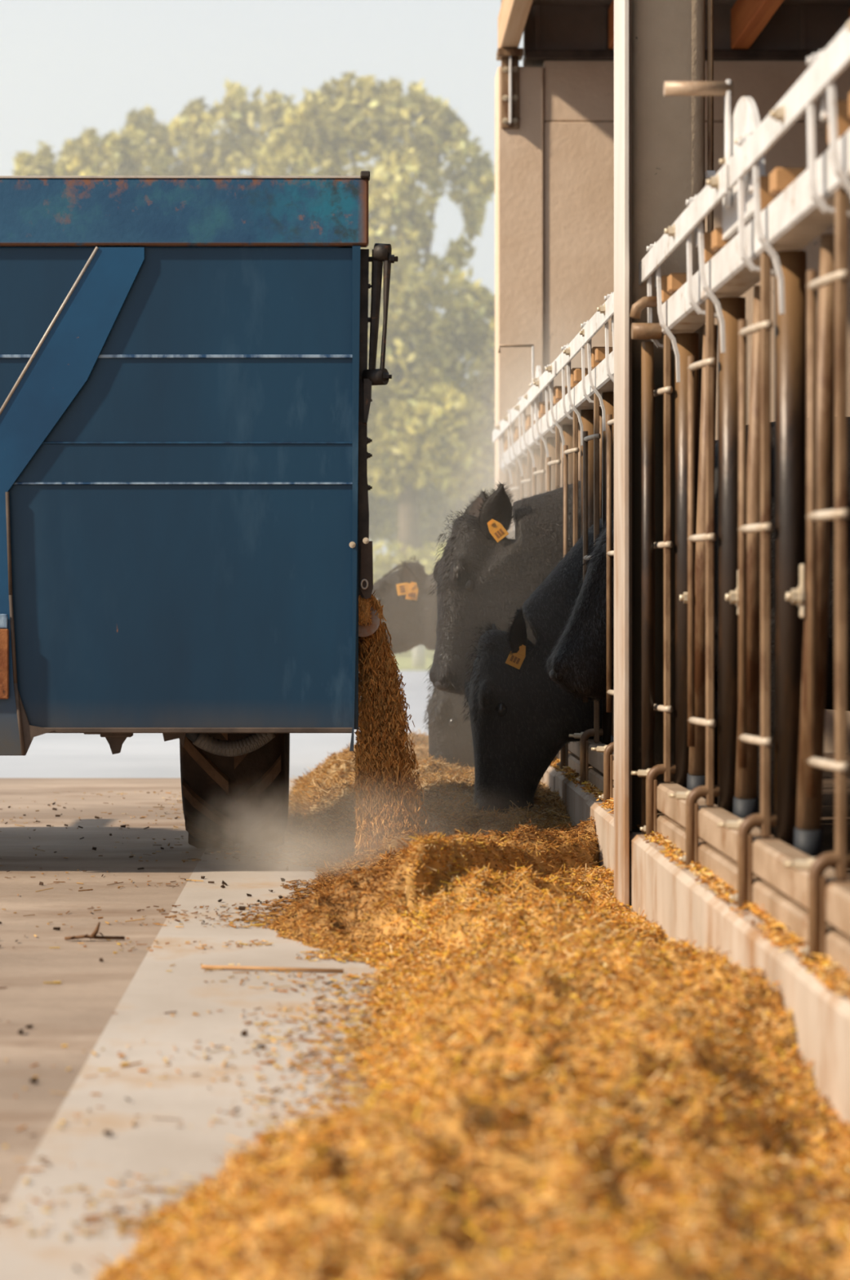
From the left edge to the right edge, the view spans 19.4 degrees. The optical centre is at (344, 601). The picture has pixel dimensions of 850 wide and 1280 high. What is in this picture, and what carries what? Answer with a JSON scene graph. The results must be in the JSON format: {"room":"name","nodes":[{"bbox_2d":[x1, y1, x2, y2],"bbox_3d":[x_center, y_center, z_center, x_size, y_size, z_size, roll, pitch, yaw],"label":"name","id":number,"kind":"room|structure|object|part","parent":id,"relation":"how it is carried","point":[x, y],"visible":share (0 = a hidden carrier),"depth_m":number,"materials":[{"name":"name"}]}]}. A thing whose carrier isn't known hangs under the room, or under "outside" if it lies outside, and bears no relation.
{"room":"cattle feedlot alley","nodes":[
{"label":"cattle feedlot alley","id":0,"kind":"room"},
{"bbox_2d":[391,646,435,670],"bbox_3d":[0.000,0.890,74.501,120.000,0.220,90.997,0,0,0],"label":"grass field","id":1,"kind":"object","parent":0,"point":[404,660],"depth_m":33.13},
{"bbox_2d":[11,124,172,175],"bbox_3d":[-4.231,-3.550,41.016,3.275,8.712,2.121,0,0,0],"label":"tree","id":2,"kind":"object","parent":1,"relation":"on","point":[127,153],"visible":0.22,"depth_m":40.79,"materials":[{"name":"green plant"}]},
{"bbox_2d":[124,77,374,408],"bbox_3d":[-1.759,-4.126,42.989,4.924,9.862,2.593,0,0,5],"label":"tree","id":3,"kind":"object","parent":1,"relation":"on","point":[224,158],"visible":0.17,"depth_m":42.67,"materials":[{"name":"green plant"}]},
{"bbox_2d":[248,70,494,650],"bbox_3d":[1.321,-3.862,39.954,5.734,9.336,2.857,0,0,0],"label":"tree","id":4,"kind":"object","parent":1,"relation":"on","point":[424,388],"visible":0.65,"depth_m":39.60,"materials":[{"name":"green plant"}]},
{"bbox_2d":[372,540,447,583],"bbox_3d":[-0.723,-0.163,35.996,17.747,1.668,2.069,0,0,0],"label":"hedge","id":5,"kind":"object","parent":1,"relation":"on","point":[380,559],"visible":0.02,"depth_m":35.90,"materials":[{"name":"green plant"}]},
{"bbox_2d":[412,644,424,667],"bbox_3d":[0.876,0.310,29.600,0.150,0.980,0.150,0,0,0],"label":"marker post","id":6,"kind":"object","parent":1,"relation":"on","point":[418,652],"visible":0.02,"depth_m":29.53,"materials":[{"name":"white paint"}]},
{"bbox_2d":[367,417,494,568],"bbox_3d":[1.916,-1.451,45.988,5.559,4.524,2.508,0,0,0],"label":"tree","id":7,"kind":"object","parent":1,"relation":"on","point":[433,507],"visible":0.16,"depth_m":45.46,"materials":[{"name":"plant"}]},
{"bbox_2d":[0,670,849,1279],"bbox_3d":[-8.000,0.898,13.000,44.000,0.204,32.000,0,0,0],"label":"floor","id":8,"kind":"structure","parent":0,"point":[149,1147],"depth_m":5.07,"materials":[{"name":"concrete"}]},
{"bbox_2d":[64,921,124,940],"bbox_3d":[-0.590,0.776,5.866,0.142,0.044,0.027,0,0,-3],"label":"twig","id":9,"kind":"object","parent":8,"relation":"on","point":[93,935],"visible":1,"depth_m":5.86,"materials":[{"name":"brown wood"}]},
{"bbox_3d":[-0.590,0.791,5.868,0.142,0.014,0.021,0,0,-4],"label":"stem","id":10,"kind":"part","parent":9,"relation":"part of","materials":[{"name":"brown wood"}]},
{"bbox_3d":[-0.588,0.774,5.865,0.024,0.039,0.010,0,0,0],"label":"stem","id":11,"kind":"part","parent":9,"relation":"part of","materials":[{"name":"brown wood"}]},
{"bbox_2d":[0,802,333,1271],"bbox_3d":[-0.601,0.792,6.479,1.406,0.016,7.036,0,0,0],"label":"crumbs","id":12,"kind":"object","parent":8,"relation":"on","point":[244,1033],"visible":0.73,"depth_m":6.45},
{"bbox_2d":[0,790,391,1239],"bbox_3d":[-0.724,0.795,6.546,1.771,0.009,7.933,0,0,0],"label":"scattered feed","id":13,"kind":"object","parent":8,"relation":"on","point":[350,1041],"visible":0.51,"depth_m":4.59,"materials":[{"name":"food"}]},
{"bbox_2d":[0,170,398,848],"bbox_3d":[-1.020,-0.219,8.061,2.378,2.039,1.823,0,0,0],"label":"wagon","id":14,"kind":"object","parent":8,"relation":"on","point":[186,381],"visible":0.98,"depth_m":7.20,"materials":[{"name":"blue paint"}]},
{"bbox_3d":[-1.070,0.179,7.168,0.203,0.202,0.016,0,0,0],"label":"hitch plate","id":15,"kind":"part","parent":14,"relation":"part of","materials":[{"name":"orange metal"}]},
{"bbox_3d":[-1.070,-1.126,7.204,2.277,0.194,0.052,0,0,0],"label":"rail","id":16,"kind":"part","parent":14,"relation":"part of","materials":[{"name":"blue metal"}]},
{"bbox_3d":[0.051,-0.518,7.250,0.039,1.013,0.039,0,0,0],"label":"frame","id":17,"kind":"part","parent":14,"relation":"part of","materials":[{"name":"metal"}]},
{"bbox_3d":[0.091,-0.841,7.218,0.041,0.361,0.032,0,0,-22],"label":"link arm","id":18,"kind":"part","parent":14,"relation":"part of","materials":[{"name":"metal"}]},
{"bbox_3d":[0.115,-0.830,7.200,0.040,0.389,0.024,0,0,0],"label":"link arm","id":19,"kind":"part","parent":14,"relation":"part of","materials":[{"name":"metal"}]},
{"bbox_2d":[200,964,343,973],"bbox_3d":[-0.159,0.794,5.385,0.316,0.010,0.017,0,0,11],"label":"stalk","id":20,"kind":"object","parent":8,"relation":"on","point":[202,966],"visible":1,"depth_m":5.38,"materials":[{"name":"beige plant"}]},
{"bbox_2d":[371,529,515,654],"bbox_3d":[1.356,0.121,11.294,3.012,1.373,0.719,0,0,3],"label":"cow","id":21,"kind":"object","parent":8,"relation":"on","point":[409,611],"visible":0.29,"depth_m":11.13},
{"bbox_2d":[399,585,404,592],"bbox_3d":[0.255,-0.057,11.050,0.025,0.033,0.002,0,0,0],"label":"print","id":22,"kind":"object","parent":21,"relation":"attached to","point":[402,588],"depth_m":11.05},
{"bbox_2d":[408,592,415,597],"bbox_3d":[0.298,-0.032,11.078,0.033,0.024,0.002,0,0,0],"label":"print","id":23,"kind":"object","parent":21,"relation":"attached to","point":[410,594],"depth_m":11.08},
{"bbox_2d":[422,679,474,769],"bbox_3d":[1.586,0.157,9.755,2.557,1.446,0.723,0,0,-3],"label":"cow","id":24,"kind":"object","parent":8,"relation":"on","point":[448,738],"visible":0.09,"depth_m":9.71},
{"bbox_2d":[89,727,849,1279],"bbox_3d":[0.199,0.688,7.432,1.072,0.283,10.514,0,0,0],"label":"windrow","id":25,"kind":"object","parent":8,"relation":"on","point":[566,1089],"visible":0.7,"depth_m":3.35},
{"bbox_2d":[351,590,429,857],"bbox_3d":[0.141,0.367,7.482,0.255,0.829,0.541,0,0,0],"label":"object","id":26,"kind":"object","parent":25,"relation":"on","point":[384,793],"visible":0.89,"depth_m":7.31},
{"bbox_2d":[494,66,543,490],"bbox_3d":[0.926,-1.010,13.232,0.243,3.620,0.255,0,0,0],"label":"column","id":27,"kind":"structure","parent":8,"relation":"on","point":[518,153],"depth_m":13.11,"materials":[{"name":"concrete"}]},
{"bbox_2d":[496,48,523,128],"bbox_3d":[0.868,-2.695,13.095,0.135,0.410,0.130,0,0,0],"label":"bracket","id":28,"kind":"object","parent":27,"relation":"attached to","point":[509,58],"visible":1,"depth_m":13.09,"materials":[{"name":"metal"}]},
{"bbox_3d":[0.868,-2.880,13.095,0.135,0.040,0.130,0,0,0],"label":"seat plate","id":29,"kind":"part","parent":28,"relation":"part of","materials":[{"name":"metal"}]},
{"bbox_3d":[0.869,-2.675,13.096,0.093,0.370,0.016,0,0,0],"label":"plate","id":30,"kind":"part","parent":28,"relation":"part of","materials":[{"name":"metal"}]},
{"bbox_3d":[0.868,-2.685,13.065,0.012,0.350,0.050,0,0,0],"label":"web plate","id":31,"kind":"part","parent":28,"relation":"part of","materials":[{"name":"metal"}]},
{"bbox_2d":[422,480,717,804],"bbox_3d":[1.577,0.121,9.004,2.576,1.373,0.724,0,0,-3],"label":"cow","id":32,"kind":"object","parent":8,"relation":"on","point":[482,575],"visible":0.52,"depth_m":8.95},
{"bbox_2d":[493,528,503,537],"bbox_3d":[0.554,-0.246,8.946,0.036,0.034,0.002,0,0,0],"label":"print","id":33,"kind":"object","parent":32,"relation":"attached to","point":[498,533],"depth_m":8.95},
{"bbox_2d":[459,440,717,813],"bbox_3d":[1.630,0.121,8.319,2.468,1.373,0.718,0,0,-3],"label":"cow","id":34,"kind":"object","parent":8,"relation":"on","point":[520,719],"visible":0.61,"depth_m":8.27},
{"bbox_2d":[509,655,519,663],"bbox_3d":[0.564,0.192,8.243,0.036,0.031,0.002,0,0,0],"label":"print","id":35,"kind":"object","parent":34,"relation":"attached to","point":[513,659],"depth_m":8.24},
{"bbox_2d":[613,0,715,909],"bbox_3d":[0.838,-1.200,6.510,0.250,4.000,0.300,0,0,0],"label":"pillar","id":36,"kind":"structure","parent":8,"relation":"on","point":[659,140],"depth_m":6.46,"materials":[{"name":"metal"}]},
{"bbox_3d":[0.736,-1.302,6.466,0.018,3.795,0.012,0,0,0],"label":"flange leg","id":37,"kind":"part","parent":36,"relation":"part of","materials":[{"name":"grey paint"}]},
{"bbox_2d":[540,765,849,1128],"bbox_3d":[0.865,0.720,5.950,0.270,0.260,13.892,0,0,0],"label":"kerb","id":38,"kind":"object","parent":8,"relation":"on","point":[670,896],"visible":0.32,"depth_m":4.76,"materials":[{"name":"concrete"}]},
{"bbox_2d":[492,291,613,805],"bbox_3d":[0.774,-0.243,9.710,0.250,1.696,6.240,0,0,0],"label":"fence","id":39,"kind":"object","parent":38,"relation":"on","point":[582,451],"visible":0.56,"depth_m":8.67,"materials":[{"name":"metal"}]},
{"bbox_3d":[0.790,-0.115,11.838,0.016,0.890,0.016,0,0,-23],"label":"guard rod","id":40,"kind":"part","parent":39,"relation":"part of","materials":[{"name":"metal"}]},
{"bbox_3d":[0.725,-1.073,10.550,0.151,0.036,0.012,0,0,0],"label":"handle","id":41,"kind":"part","parent":39,"relation":"part of","materials":[{"name":"metal"}]},
{"bbox_3d":[0.790,-0.115,11.105,0.016,0.890,0.016,0,0,-23],"label":"guard rod","id":42,"kind":"part","parent":39,"relation":"part of","materials":[{"name":"metal"}]},
{"bbox_3d":[0.872,-0.109,11.474,0.048,1.108,0.255,0,0,0],"label":"swing arm","id":43,"kind":"part","parent":39,"relation":"part of","materials":[{"name":"metal"}]},
{"bbox_3d":[0.797,-0.953,10.550,0.010,0.265,0.013,0,0,0],"label":"lever","id":44,"kind":"part","parent":39,"relation":"part of","materials":[{"name":"metal"}]},
{"bbox_3d":[0.790,-0.115,10.372,0.016,0.890,0.016,0,0,23],"label":"guard rod","id":45,"kind":"part","parent":39,"relation":"part of","materials":[{"name":"metal"}]},
{"bbox_3d":[0.872,-0.109,10.741,0.048,1.108,0.255,0,0,0],"label":"swing arm","id":46,"kind":"part","parent":39,"relation":"part of","materials":[{"name":"metal"}]},
{"bbox_3d":[0.790,-0.115,9.639,0.016,0.890,0.016,0,0,-23],"label":"guard rod","id":47,"kind":"part","parent":39,"relation":"part of","materials":[{"name":"metal"}]},
{"bbox_3d":[0.872,-0.109,10.008,0.048,1.108,0.255,0,0,0],"label":"swing arm","id":48,"kind":"part","parent":39,"relation":"part of","materials":[{"name":"metal"}]},
{"bbox_3d":[0.790,-0.115,8.906,0.016,0.890,0.016,0,0,23],"label":"guard rod","id":49,"kind":"part","parent":39,"relation":"part of","materials":[{"name":"metal"}]},
{"bbox_3d":[0.782,0.526,8.776,0.008,0.157,0.040,0,0,0],"label":"clamp plate","id":50,"kind":"part","parent":39,"relation":"part of","materials":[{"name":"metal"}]},
{"bbox_3d":[0.872,-0.109,9.275,0.048,1.108,0.255,0,0,0],"label":"swing arm","id":51,"kind":"part","parent":39,"relation":"part of","materials":[{"name":"metal"}]},
{"bbox_3d":[0.815,0.567,9.690,0.060,0.057,6.060,0,0,0],"label":"rail","id":52,"kind":"part","parent":39,"relation":"part of","materials":[{"name":"metal"}]},
{"bbox_3d":[0.790,-0.115,8.173,0.016,0.890,0.016,0,0,-23],"label":"guard rod","id":53,"kind":"part","parent":39,"relation":"part of","materials":[{"name":"metal"}]},
{"bbox_3d":[0.782,0.526,8.043,0.008,0.157,0.040,0,0,0],"label":"clamp plate","id":54,"kind":"part","parent":39,"relation":"part of","materials":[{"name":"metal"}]},
{"bbox_3d":[0.815,0.493,9.690,0.060,0.070,6.060,0,0,0],"label":"rail","id":55,"kind":"part","parent":39,"relation":"part of","materials":[{"name":"metal"}]},
{"bbox_3d":[0.872,-0.109,8.542,0.048,1.108,0.255,0,0,0],"label":"swing arm","id":56,"kind":"part","parent":39,"relation":"part of","materials":[{"name":"metal"}]},
{"bbox_3d":[0.790,-0.115,7.440,0.016,0.890,0.016,0,0,-23],"label":"guard rod","id":57,"kind":"part","parent":39,"relation":"part of","materials":[{"name":"metal"}]},
{"bbox_3d":[0.782,0.526,7.310,0.008,0.157,0.040,0,0,0],"label":"clamp plate","id":58,"kind":"part","parent":39,"relation":"part of","materials":[{"name":"metal"}]},
{"bbox_3d":[0.872,-0.109,7.809,0.048,1.108,0.255,0,0,0],"label":"swing arm","id":59,"kind":"part","parent":39,"relation":"part of","materials":[{"name":"metal"}]},
{"bbox_2d":[550,755,849,995],"bbox_3d":[0.871,0.578,7.502,0.271,0.031,10.225,0,0,0],"label":"spilled feed","id":60,"kind":"object","parent":38,"relation":"on","point":[770,926],"visible":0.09,"depth_m":4.68,"materials":[{"name":"food"}]},
{"bbox_2d":[629,21,849,980],"bbox_3d":[0.782,-0.240,4.335,0.234,1.690,4.210,0,0,0],"label":"fence","id":61,"kind":"object","parent":38,"relation":"on","point":[788,873],"visible":0.98,"depth_m":4.82,"materials":[{"name":"metal"}]},
{"bbox_3d":[0.790,-0.115,6.410,0.016,0.890,0.016,0,0,-23],"label":"guard rod","id":62,"kind":"part","parent":61,"relation":"part of","materials":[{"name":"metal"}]},
{"bbox_3d":[0.782,0.526,6.280,0.008,0.157,0.040,0,0,0],"label":"clamp plate","id":63,"kind":"part","parent":61,"relation":"part of","materials":[{"name":"metal"}]},
{"bbox_3d":[0.790,-0.115,5.677,0.016,0.890,0.016,0,0,23],"label":"guard rod","id":64,"kind":"part","parent":61,"relation":"part of","materials":[{"name":"metal"}]},
{"bbox_3d":[0.782,0.526,5.547,0.008,0.157,0.040,0,0,0],"label":"clamp plate","id":65,"kind":"part","parent":61,"relation":"part of","materials":[{"name":"metal"}]},
{"bbox_3d":[0.736,-1.068,5.180,0.141,0.031,0.030,0,0,0],"label":"handle","id":66,"kind":"part","parent":61,"relation":"part of","materials":[{"name":"metal"}]},
{"bbox_3d":[0.872,-0.109,6.046,0.048,1.108,0.255,0,0,0],"label":"swing arm","id":67,"kind":"part","parent":61,"relation":"part of","materials":[{"name":"metal"}]},
{"bbox_3d":[0.797,-0.953,5.180,0.010,0.265,0.027,0,0,0],"label":"lever","id":68,"kind":"part","parent":61,"relation":"part of","materials":[{"name":"metal"}]},
{"bbox_3d":[0.790,-0.115,4.944,0.016,0.890,0.016,0,0,23],"label":"guard rod","id":69,"kind":"part","parent":61,"relation":"part of","materials":[{"name":"metal"}]},
{"bbox_3d":[0.872,-0.109,5.313,0.048,1.108,0.255,0,0,0],"label":"swing arm","id":70,"kind":"part","parent":61,"relation":"part of","materials":[{"name":"metal"}]},
{"bbox_3d":[0.782,0.526,4.814,0.008,0.157,0.040,0,0,0],"label":"clamp plate","id":71,"kind":"part","parent":61,"relation":"part of","materials":[{"name":"metal"}]},
{"bbox_3d":[0.815,0.567,4.315,0.060,0.057,4.030,0,0,0],"label":"rail","id":72,"kind":"part","parent":61,"relation":"part of","materials":[{"name":"wood"}]},
{"bbox_3d":[0.815,0.493,4.315,0.060,0.070,4.030,0,0,0],"label":"rail","id":73,"kind":"part","parent":61,"relation":"part of","materials":[{"name":"wood"}]},
{"bbox_3d":[0.790,-0.115,4.211,0.016,0.890,0.016,0,0,23],"label":"guard rod","id":74,"kind":"part","parent":61,"relation":"part of","materials":[{"name":"metal"}]},
{"bbox_3d":[0.872,-0.109,4.580,0.048,1.108,0.255,0,0,0],"label":"swing arm","id":75,"kind":"part","parent":61,"relation":"part of","materials":[{"name":"metal"}]},
{"bbox_3d":[0.782,0.526,4.081,0.008,0.157,0.040,0,0,0],"label":"clamp plate","id":76,"kind":"part","parent":61,"relation":"part of","materials":[{"name":"metal"}]},
{"bbox_2d":[542,417,849,836],"bbox_3d":[1.735,0.121,7.598,2.255,1.373,0.717,0,0,-2],"label":"cow","id":77,"kind":"object","parent":8,"relation":"on","point":[577,663],"visible":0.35,"depth_m":7.52},
{"bbox_2d":[500,0,849,5],"bbox_3d":[4.915,-3.160,5.125,8.170,0.080,16.250,0,0,0],"label":"ceiling","id":78,"kind":"structure","parent":0,"point":[541,2],"depth_m":13.09,"materials":[{"name":"brown wood"}]},
{"bbox_2d":[497,0,533,48],"bbox_3d":[0.864,-3.013,5.190,0.095,0.215,16.180,0,0,0],"label":"roof beam","id":79,"kind":"structure","parent":78,"relation":"attached to","point":[513,15],"depth_m":12.62,"materials":[{"name":"brown wood"}]},
{"bbox_2d":[608,0,613,49],"bbox_3d":[1.433,-3.013,5.100,0.095,0.215,16.000,0,0,0],"label":"roof beam","id":80,"kind":"structure","parent":78,"relation":"attached to","point":[611,11],"depth_m":12.96,"materials":[{"name":"brown wood"}]},
{"bbox_2d":[730,0,783,49],"bbox_3d":[2.078,-3.013,5.100,0.095,0.215,16.000,0,0,0],"label":"roof beam","id":81,"kind":"structure","parent":78,"relation":"attached to","point":[748,18],"depth_m":12.64,"materials":[{"name":"brown wood"}]},
{"bbox_2d":[848,8,849,22],"bbox_3d":[2.697,-3.013,5.100,0.095,0.215,16.000,0,0,0],"label":"roof beam","id":82,"kind":"structure","parent":78,"relation":"attached to","point":[849,9],"depth_m":13.08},
{"bbox_2d":[523,4,849,752],"bbox_3d":[4.975,-1.500,13.200,8.050,4.600,0.160,0,0,0],"label":"wall","id":83,"kind":"structure","parent":0,"point":[579,95],"depth_m":13.12,"materials":[{"name":"concrete"}]},
{"bbox_2d":[523,49,822,66],"bbox_3d":[4.975,-2.877,13.175,8.050,0.045,0.210,0,0,0],"label":"trim","id":84,"kind":"structure","parent":83,"relation":"on","point":[531,57],"depth_m":13.07,"materials":[{"name":"metal"}]}
]}

